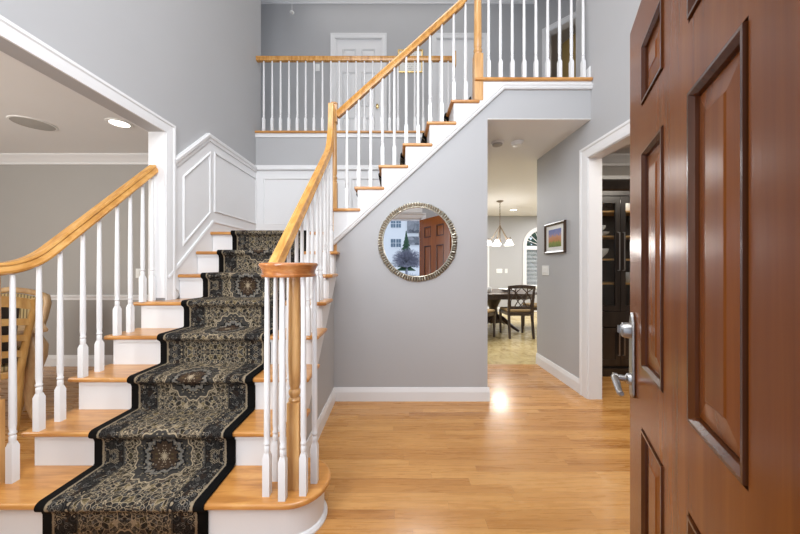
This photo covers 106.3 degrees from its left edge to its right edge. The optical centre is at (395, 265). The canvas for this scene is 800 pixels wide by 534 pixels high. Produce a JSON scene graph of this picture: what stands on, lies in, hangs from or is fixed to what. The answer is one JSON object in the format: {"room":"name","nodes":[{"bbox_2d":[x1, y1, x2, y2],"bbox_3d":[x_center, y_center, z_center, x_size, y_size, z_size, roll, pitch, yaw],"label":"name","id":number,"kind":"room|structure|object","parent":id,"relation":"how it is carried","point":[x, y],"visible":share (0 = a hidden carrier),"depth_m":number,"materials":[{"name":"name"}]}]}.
{"room":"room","nodes":[
{"label":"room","id":0,"kind":"room"},
{"bbox_2d":[0,165,147,354],"bbox_3d":[-3.965,-0.100,3.810,4.070,2.700,0.120,0,0,0],"label":"wall","id":1,"kind":"structure","parent":0,"point":[38,202],"depth_m":3.75,"materials":[{"name":"grey paint"}]},
{"bbox_2d":[0,153,147,164],"bbox_3d":[-3.965,-1.321,3.703,4.070,0.108,0.095,0,0,0],"label":"trim","id":2,"kind":"structure","parent":1,"relation":"attached to","point":[5,158],"depth_m":3.70,"materials":[{"name":"white paint"}]},
{"bbox_2d":[44,355,112,365],"bbox_3d":[-3.965,1.181,3.742,4.070,0.138,0.016,0,0,0],"label":"baseboard","id":3,"kind":"structure","parent":1,"relation":"attached to","point":[69,360],"depth_m":3.73,"materials":[{"name":"white paint"}]},
{"bbox_2d":[31,295,147,299],"bbox_3d":[-3.965,0.393,3.736,4.070,0.065,0.028,0,0,0],"label":"trim","id":4,"kind":"structure","parent":1,"relation":"attached to","point":[53,297],"depth_m":3.73,"materials":[{"name":"white paint"}]},
{"bbox_2d":[136,269,140,277],"bbox_3d":[-3.215,0.090,3.745,0.070,0.116,0.010,0,0,0],"label":"light switch","id":5,"kind":"object","parent":1,"relation":"attached to","point":[138,271],"visible":0.73,"depth_m":3.74,"materials":[{"name":"white plastic"}]},
{"bbox_2d":[0,52,147,152],"bbox_3d":[-3.965,-1.435,1.985,4.070,0.120,3.530,0,0,0],"label":"ceiling","id":6,"kind":"structure","parent":0,"point":[82,127],"depth_m":2.83,"materials":[{"name":"paint"}]},
{"bbox_2d":[6,115,57,130],"bbox_3d":[-3.500,-1.370,2.895,0.324,0.010,0.324,0,0,0],"label":"ceiling speaker","id":7,"kind":"object","parent":6,"relation":"attached to","point":[24,121],"visible":1,"depth_m":2.88,"materials":[{"name":"white plastic"}]},
{"bbox_2d":[104,118,133,127],"bbox_3d":[-2.660,-1.371,2.885,0.208,0.008,0.208,0,0,0],"label":"recessed light","id":8,"kind":"object","parent":6,"relation":"in","point":[113,121],"visible":1,"depth_m":2.88,"materials":[{"name":"white plastic"}]},
{"bbox_2d":[0,0,260,299],"bbox_3d":[-1.870,-1.625,2.035,0.120,5.750,3.970,0,0,0],"label":"wall","id":9,"kind":"structure","parent":0,"point":[193,64],"depth_m":2.39,"materials":[{"name":"grey paint"}]},
{"bbox_2d":[0,15,175,299],"bbox_3d":[-1.870,0.058,1.419,0.168,2.385,2.037,0,0,0],"label":"trim","id":10,"kind":"structure","parent":9,"relation":"attached to","point":[161,145],"depth_m":2.35,"materials":[{"name":"white paint"}]},
{"bbox_2d":[168,133,256,298],"bbox_3d":[-1.792,-0.364,3.115,0.036,1.812,1.510,0,0,0],"label":"wainscoting","id":11,"kind":"structure","parent":9,"relation":"attached to","point":[216,186],"depth_m":2.87,"materials":[{"name":"white paint"}]},
{"bbox_2d":[0,312,629,533],"bbox_3d":[0.050,1.310,4.190,12.300,0.120,8.420,0,0,0],"label":"floor","id":12,"kind":"structure","parent":0,"point":[540,456],"depth_m":1.98,"materials":[{"name":"brown wood"}]},
{"bbox_2d":[1,296,35,432],"bbox_3d":[-3.118,0.729,2.233,0.575,1.049,0.567,0,0,37],"label":"chair","id":13,"kind":"object","parent":12,"relation":"on","point":[24,303],"visible":0.72,"depth_m":2.26,"materials":[{"name":"orange wood"}]},
{"bbox_2d":[1,307,19,363],"bbox_3d":[-2.976,0.505,2.127,0.120,0.450,0.390,0,0,37],"label":"chair back","id":14,"kind":"object","parent":13,"relation":"on","point":[4,310],"depth_m":2.22,"materials":[{"name":"brown wood"}]},
{"bbox_2d":[1,287,51,382],"bbox_3d":[-3.699,0.730,2.803,0.570,1.049,0.585,0,0,-40],"label":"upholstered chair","id":15,"kind":"object","parent":12,"relation":"on","point":[23,313],"visible":0.21,"depth_m":3.06,"materials":[{"name":"brown wood"}]},
{"bbox_2d":[17,323,48,419],"bbox_3d":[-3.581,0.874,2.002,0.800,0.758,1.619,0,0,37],"label":"chair","id":16,"kind":"object","parent":12,"relation":"on","point":[29,378],"visible":0.46,"depth_m":2.38,"materials":[{"name":"brown wood"}]},
{"bbox_2d":[0,77,592,533],"bbox_3d":[-0.170,-0.242,2.645,3.960,2.985,2.630,0,0,0],"label":"staircase","id":17,"kind":"structure","parent":12,"relation":"on","point":[64,450],"depth_m":1.80,"materials":[{"name":"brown wood"}]},
{"bbox_2d":[0,165,158,483],"bbox_3d":[-1.973,0.138,1.796,0.234,1.844,1.143,0,0,0],"label":"stair railing","id":18,"kind":"object","parent":17,"relation":"on","point":[10,454],"visible":1,"depth_m":1.69,"materials":[{"name":"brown wood"}]},
{"bbox_2d":[34,230,310,533],"bbox_3d":[-1.220,0.451,2.508,0.740,1.593,2.384,0,0,0],"label":"carpet runner","id":19,"kind":"object","parent":17,"relation":"on","point":[158,462],"visible":0.85,"depth_m":1.64,"materials":[{"name":"multicoloured carpet"}]},
{"bbox_2d":[258,103,334,501],"bbox_3d":[-0.512,-0.206,2.033,0.269,2.532,1.471,0,0,0],"label":"stair railing","id":20,"kind":"object","parent":17,"relation":"on","point":[290,471],"visible":1,"depth_m":1.44,"materials":[{"name":"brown wood"}]},
{"bbox_2d":[256,51,455,130],"bbox_3d":[-0.517,-2.252,3.900,2.585,1.035,0.090,0,0,0],"label":"gallery railing","id":21,"kind":"object","parent":17,"relation":"on","point":[260,59],"visible":0.7,"depth_m":3.89,"materials":[{"name":"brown wood"}]},
{"bbox_2d":[331,0,482,250],"bbox_3d":[0.098,-1.504,2.806,1.426,2.748,0.092,0,0,0],"label":"stair railing","id":22,"kind":"object","parent":17,"relation":"on","point":[477,61],"visible":0.92,"depth_m":2.80,"materials":[{"name":"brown wood"}]},
{"bbox_2d":[356,97,470,196],"bbox_3d":[-0.043,-1.020,3.390,1.593,1.369,0.740,0,0,0],"label":"carpet runner","id":23,"kind":"object","parent":17,"relation":"on","point":[423,140],"visible":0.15,"depth_m":3.05,"materials":[{"name":"black carpet"}]},
{"bbox_2d":[486,0,585,76],"bbox_3d":[1.300,-2.252,2.812,1.020,1.035,0.060,0,0,0],"label":"gallery railing","id":24,"kind":"object","parent":17,"relation":"on","point":[512,62],"visible":1,"depth_m":2.80,"materials":[{"name":"white wood"}]},
{"bbox_2d":[487,309,495,336],"bbox_3d":[1.421,0.787,5.261,0.470,0.925,0.504,0,0,45],"label":"chair","id":25,"kind":"object","parent":12,"relation":"on","point":[490,312],"visible":0.08,"depth_m":5.25,"materials":[{"name":"brown wood"}]},
{"bbox_2d":[487,289,536,331],"bbox_3d":[1.950,0.876,6.020,1.600,0.743,1.200,0,0,0],"label":"kitchen table","id":26,"kind":"object","parent":12,"relation":"on","point":[495,296],"visible":0.48,"depth_m":5.72,"materials":[{"name":"brown wood"}]},
{"bbox_2d":[498,288,514,291],"bbox_3d":[2.200,0.478,5.950,0.330,0.054,0.330,0,0,0],"label":"serving bowl","id":27,"kind":"object","parent":26,"relation":"on","point":[502,289],"visible":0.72,"depth_m":5.89,"materials":[{"name":"white ceramic"}]},
{"bbox_2d":[499,285,535,338],"bbox_3d":[2.162,0.787,5.393,0.470,0.925,0.504,0,0,0],"label":"chair","id":28,"kind":"object","parent":12,"relation":"on","point":[522,311],"visible":1,"depth_m":5.20,"materials":[{"name":"brown wood"}]},
{"bbox_2d":[522,303,536,329],"bbox_3d":[2.887,0.787,6.050,0.504,0.925,0.470,0,0,0],"label":"chair","id":29,"kind":"object","parent":12,"relation":"on","point":[527,304],"visible":0.06,"depth_m":6.02,"materials":[{"name":"brown wood"}]},
{"bbox_2d":[602,176,629,376],"bbox_3d":[2.545,0.120,3.542,1.130,2.260,0.385,0,0,0],"label":"display cabinet","id":30,"kind":"object","parent":12,"relation":"on","point":[615,189],"visible":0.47,"depth_m":3.40,"materials":[{"name":"brown wood"}]},
{"bbox_2d":[602,248,608,257],"bbox_3d":[2.350,-0.141,3.550,0.280,0.115,0.280,0,0,0],"label":"bowl","id":31,"kind":"object","parent":30,"relation":"on","point":[604,251],"visible":0.2,"depth_m":3.43,"materials":[{"name":"white ceramic"}]},
{"bbox_2d":[602,211,629,215],"bbox_3d":[2.545,-0.628,3.585,0.970,0.018,0.270,0,0,0],"label":"shelf","id":32,"kind":"object","parent":30,"relation":"attached to","point":[604,213],"depth_m":3.54,"materials":[{"name":"orange wood"}]},
{"bbox_2d":[602,236,629,238],"bbox_3d":[2.545,-0.341,3.585,0.970,0.018,0.270,0,0,0],"label":"shelf","id":33,"kind":"object","parent":30,"relation":"attached to","point":[603,237],"depth_m":3.49,"materials":[{"name":"orange wood"}]},
{"bbox_2d":[602,259,629,260],"bbox_3d":[2.545,-0.075,3.585,0.970,0.018,0.270,0,0,0],"label":"shelf","id":34,"kind":"object","parent":30,"relation":"attached to","point":[602,259],"depth_m":3.52,"materials":[{"name":"orange wood"}]},
{"bbox_2d":[602,282,629,284],"bbox_3d":[2.545,0.204,3.585,0.970,0.018,0.270,0,0,0],"label":"shelf","id":35,"kind":"object","parent":30,"relation":"attached to","point":[603,283],"depth_m":3.45,"materials":[{"name":"orange wood"}]},
{"bbox_2d":[626,272,629,282],"bbox_3d":[2.750,0.135,3.550,0.220,0.120,0.220,0,0,0],"label":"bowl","id":36,"kind":"object","parent":30,"relation":"on","point":[627,273],"visible":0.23,"depth_m":3.48,"materials":[{"name":"beige ceramic"}]},
{"bbox_2d":[626,203,629,210],"bbox_3d":[2.750,-0.687,3.550,0.200,0.100,0.200,0,0,0],"label":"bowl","id":37,"kind":"object","parent":30,"relation":"on","point":[627,204],"visible":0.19,"depth_m":3.49,"materials":[{"name":"white ceramic"}]},
{"bbox_2d":[306,291,333,439],"bbox_3d":[-0.625,0.630,2.202,0.100,1.240,1.164,0,0,0],"label":"wall","id":38,"kind":"structure","parent":0,"point":[325,373],"depth_m":2.48,"materials":[{"name":"grey paint"}]},
{"bbox_2d":[306,387,334,457],"bbox_3d":[-0.567,1.188,2.242,0.016,0.125,1.084,0,0,0],"label":"baseboard","id":39,"kind":"structure","parent":38,"relation":"attached to","point":[325,413],"depth_m":2.32,"materials":[{"name":"white paint"}]},
{"bbox_2d":[256,138,421,164],"bbox_3d":[-0.525,-0.228,3.930,2.569,2.955,0.120,0,0,0],"label":"wall","id":40,"kind":"structure","parent":0,"point":[269,151],"depth_m":3.87,"materials":[{"name":"grey paint"}]},
{"bbox_2d":[255,165,380,231],"bbox_3d":[-0.755,-0.772,3.852,2.110,1.045,0.036,0,0,0],"label":"trim","id":41,"kind":"structure","parent":40,"relation":"attached to","point":[280,188],"depth_m":3.86,"materials":[{"name":"white paint"}]},
{"bbox_2d":[261,4,534,130],"bbox_3d":[-0.450,-3.118,5.020,5.500,2.765,0.120,0,0,0],"label":"wall","id":42,"kind":"structure","parent":0,"point":[306,32],"depth_m":4.96,"materials":[{"name":"grey paint"}]},
{"bbox_2d":[315,64,319,70],"bbox_3d":[-1.296,-3.280,4.955,0.070,0.116,0.010,0,0,0],"label":"light switch","id":43,"kind":"object","parent":42,"relation":"attached to","point":[317,66],"visible":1,"depth_m":4.96,"materials":[{"name":"white plastic"}]},
{"bbox_2d":[330,33,386,130],"bbox_3d":[-0.617,-2.786,4.986,0.924,2.102,0.148,0,0,0],"label":"door","id":44,"kind":"structure","parent":42,"relation":"in","point":[341,44],"depth_m":4.98,"materials":[{"name":"white paint"}]},
{"bbox_2d":[261,0,534,3],"bbox_3d":[-0.450,-4.390,4.912,5.500,0.120,0.095,0,0,0],"label":"trim","id":45,"kind":"structure","parent":42,"relation":"attached to","point":[262,1],"depth_m":4.94,"materials":[{"name":"white paint"}]},
{"bbox_2d":[398,49,422,72],"bbox_3d":[0.238,-3.380,4.947,0.416,0.380,0.026,0,0,0],"label":"framed document","id":46,"kind":"object","parent":42,"relation":"attached to","point":[410,66],"visible":0.48,"depth_m":4.95,"materials":[{"name":"gold metal"}]},
{"bbox_2d":[432,33,486,120],"bbox_3d":[1.050,-2.786,4.986,0.924,2.102,0.148,0,0,0],"label":"door","id":47,"kind":"structure","parent":42,"relation":"in","point":[447,37],"depth_m":4.98,"materials":[{"name":"white paint"}]},
{"bbox_2d":[334,90,590,386],"bbox_3d":[0.618,-0.230,2.839,2.385,2.960,0.110,0,0,0],"label":"wall","id":48,"kind":"structure","parent":0,"point":[390,330],"depth_m":2.78,"materials":[{"name":"grey paint"}]},
{"bbox_2d":[335,387,489,400],"bbox_3d":[0.145,1.188,2.776,1.440,0.125,0.016,0,0,0],"label":"baseboard","id":49,"kind":"structure","parent":48,"relation":"attached to","point":[341,393],"depth_m":2.77,"materials":[{"name":"white paint"}]},
{"bbox_2d":[378,202,457,281],"bbox_3d":[0.201,-0.222,2.767,0.736,0.742,0.030,0,0,0],"label":"round mirror","id":50,"kind":"object","parent":48,"relation":"attached to","point":[417,241],"visible":1,"depth_m":2.77,"materials":[{"name":"silver metal"}]},
{"bbox_2d":[470,94,536,184],"bbox_3d":[0.500,-1.552,3.997,7.400,0.363,2.206,0,0,0],"label":"wall","id":51,"kind":"structure","parent":0,"point":[499,172],"depth_m":4.40,"materials":[{"name":"paint"}]},
{"bbox_2d":[487,216,536,306],"bbox_3d":[2.000,-0.100,8.290,8.400,2.700,0.140,0,0,0],"label":"wall","id":52,"kind":"structure","parent":0,"point":[502,257],"depth_m":8.22,"materials":[{"name":"grey paint"}]},
{"bbox_2d":[487,238,488,286],"bbox_3d":[2.020,-0.230,8.261,1.060,1.700,0.151,0,0,0],"label":"window","id":53,"kind":"structure","parent":52,"relation":"in","point":[487,238],"depth_m":8.19,"materials":[{"name":"white paint"}]},
{"bbox_2d":[523,227,536,288],"bbox_3d":[4.000,-0.230,8.261,1.060,1.700,0.151,0,0,0],"label":"window","id":54,"kind":"structure","parent":52,"relation":"in","point":[525,247],"depth_m":8.22,"materials":[{"name":"white paint"}]},
{"bbox_2d":[527,252,536,281],"bbox_3d":[4.000,0.010,8.287,0.780,0.940,0.045,0,0,0],"label":"blind","id":55,"kind":"object","parent":54,"relation":"attached to","point":[527,252],"depth_m":8.29,"materials":[{"name":"white paint"}]},
{"bbox_2d":[487,185,536,215],"bbox_3d":[2.000,-1.430,6.710,8.400,0.120,3.220,0,0,0],"label":"ceiling","id":56,"kind":"structure","parent":0,"point":[523,198],"depth_m":6.28,"materials":[{"name":"paint"}]},
{"bbox_2d":[487,200,513,245],"bbox_3d":[2.188,-0.903,6.339,0.594,0.934,0.578,0,0,0],"label":"chandelier","id":57,"kind":"object","parent":56,"relation":"hanging from","point":[497,242],"visible":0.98,"depth_m":6.31,"materials":[{"name":"white glass"}]},
{"bbox_2d":[487,118,590,159],"bbox_3d":[1.329,-1.366,3.318,0.961,0.008,1.065,0,0,0],"label":"ceiling","id":58,"kind":"structure","parent":0,"point":[539,136],"depth_m":3.11,"materials":[{"name":"paint"}]},
{"bbox_2d":[491,140,503,146],"bbox_3d":[1.115,-1.341,3.300,0.132,0.043,0.132,0,0,0],"label":"smoke detector","id":59,"kind":"object","parent":58,"relation":"attached to","point":[496,143],"visible":1,"depth_m":3.26,"materials":[{"name":"white plastic"}]},
{"bbox_2d":[511,140,523,146],"bbox_3d":[1.335,-1.341,3.300,0.132,0.043,0.132,0,0,0],"label":"smoke detector","id":60,"kind":"object","parent":58,"relation":"attached to","point":[517,143],"visible":1,"depth_m":3.27,"materials":[{"name":"white plastic"}]},
{"bbox_2d":[537,0,575,76],"bbox_3d":[3.262,-3.118,4.083,2.600,2.765,0.120,0,0,45],"label":"wall","id":61,"kind":"structure","parent":0,"point":[541,4],"depth_m":4.86,"materials":[{"name":"grey paint"}]},
{"bbox_2d":[542,11,575,76],"bbox_3d":[2.745,-2.786,4.585,0.146,2.102,0.924,0,0,-45],"label":"trim","id":62,"kind":"structure","parent":61,"relation":"attached to","point":[565,22],"depth_m":4.83,"materials":[{"name":"white paint"}]},
{"bbox_2d":[562,33,575,76],"bbox_3d":[2.949,-2.750,4.728,0.035,2.010,0.740,0,0,-20],"label":"door","id":63,"kind":"structure","parent":61,"relation":"in","point":[566,45],"depth_m":4.97,"materials":[{"name":"paint"}]},
{"bbox_2d":[551,24,575,76],"bbox_3d":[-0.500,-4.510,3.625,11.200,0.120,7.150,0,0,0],"label":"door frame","id":64,"kind":"structure","parent":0,"point":[565,34],"depth_m":6.05,"materials":[{"name":"paint"}]},
{"bbox_2d":[537,0,640,377],"bbox_3d":[1.870,-1.625,1.950,0.120,5.750,3.800,0,0,0],"label":"wall","id":65,"kind":"structure","parent":0,"point":[608,23],"depth_m":3.06,"materials":[{"name":"grey paint"}]},
{"bbox_2d":[542,266,548,274],"bbox_3d":[1.805,0.053,3.627,0.010,0.116,0.162,0,0,0],"label":"light switch","id":66,"kind":"object","parent":65,"relation":"attached to","point":[545,269],"visible":1,"depth_m":3.61,"materials":[{"name":"white plastic"}]},
{"bbox_2d":[544,220,565,253],"bbox_3d":[1.796,-0.317,3.402,0.028,0.350,0.435,0,0,0],"label":"framed picture","id":67,"kind":"object","parent":65,"relation":"attached to","point":[554,233],"visible":1,"depth_m":3.38,"materials":[{"name":"multicoloured paper"}]},
{"bbox_2d":[549,228,560,246],"bbox_3d":[1.799,-0.317,3.402,0.002,0.200,0.265,0,0,0],"label":"print","id":68,"kind":"object","parent":67,"relation":"attached to","point":[554,233],"depth_m":3.39},
{"bbox_2d":[536,353,578,392],"bbox_3d":[1.802,1.181,3.388,0.016,0.138,0.925,0,0,0],"label":"baseboard","id":69,"kind":"structure","parent":65,"relation":"attached to","point":[569,379],"depth_m":3.31,"materials":[{"name":"white paint"}]},
{"bbox_2d":[586,66,590,76],"bbox_3d":[1.802,-1.798,2.905,0.016,0.125,0.230,0,0,0],"label":"baseboard","id":70,"kind":"structure","parent":65,"relation":"attached to","point":[588,71],"depth_m":2.80,"materials":[{"name":"white paint"}]},
{"bbox_2d":[579,119,629,398],"bbox_3d":[1.859,0.062,2.060,0.146,2.375,1.730,0,0,0],"label":"trim","id":71,"kind":"structure","parent":65,"relation":"attached to","point":[590,156],"depth_m":2.81,"materials":[{"name":"white paint"}]},
{"bbox_2d":[602,166,629,175],"bbox_3d":[4.015,-0.100,3.800,4.170,2.700,0.100,0,0,0],"label":"wall","id":72,"kind":"structure","parent":0,"point":[606,170],"depth_m":3.75,"materials":[{"name":"grey paint"}]},
{"bbox_2d":[602,154,629,165],"bbox_3d":[3.465,-1.310,3.703,3.070,0.120,0.095,0,0,0],"label":"trim","id":73,"kind":"structure","parent":72,"relation":"attached to","point":[611,159],"depth_m":3.71,"materials":[{"name":"white paint"}]},
{"bbox_2d":[611,144,629,153],"bbox_3d":[3.465,-1.430,1.985,3.070,0.120,3.530,0,0,0],"label":"ceiling","id":74,"kind":"structure","parent":0,"point":[626,149],"depth_m":3.56,"materials":[{"name":"paint"}]},
{"label":"outside","id":75,"kind":"structure","parent":0,"visible":0},
{"bbox_3d":[0.000,1.475,24.250,40.000,0.150,31.500,0,0,0],"label":"ground","id":76,"kind":"structure","parent":75,"visible":0},
{"bbox_2d":[527,238,536,284],"bbox_3d":[5.314,-0.438,12.586,1.583,3.576,1.381,0,0,0],"label":"conifer","id":77,"kind":"object","parent":76,"relation":"on","point":[528,243],"visible":0.06,"depth_m":12.22,"materials":[{"name":"wood"}]},
{"bbox_2d":[529,232,536,282],"bbox_3d":[6.958,-0.749,14.784,1.858,4.198,1.621,0,0,0],"label":"conifer","id":78,"kind":"object","parent":76,"relation":"on","point":[533,235],"visible":0.13,"depth_m":14.60,"materials":[{"name":"green wood"}]},
{"bbox_3d":[-0.500,-1.625,0.135,11.200,5.750,0.170,0,0,0],"label":"wall","id":79,"kind":"structure","parent":0,"visible":0},
{"bbox_2d":[611,0,799,533],"bbox_3d":[0.601,0.218,0.655,0.114,2.040,0.872,0,0,28],"label":"door","id":80,"kind":"structure","parent":79,"relation":"in","point":[712,330],"depth_m":0.51,"materials":[{"name":"brown wood"}]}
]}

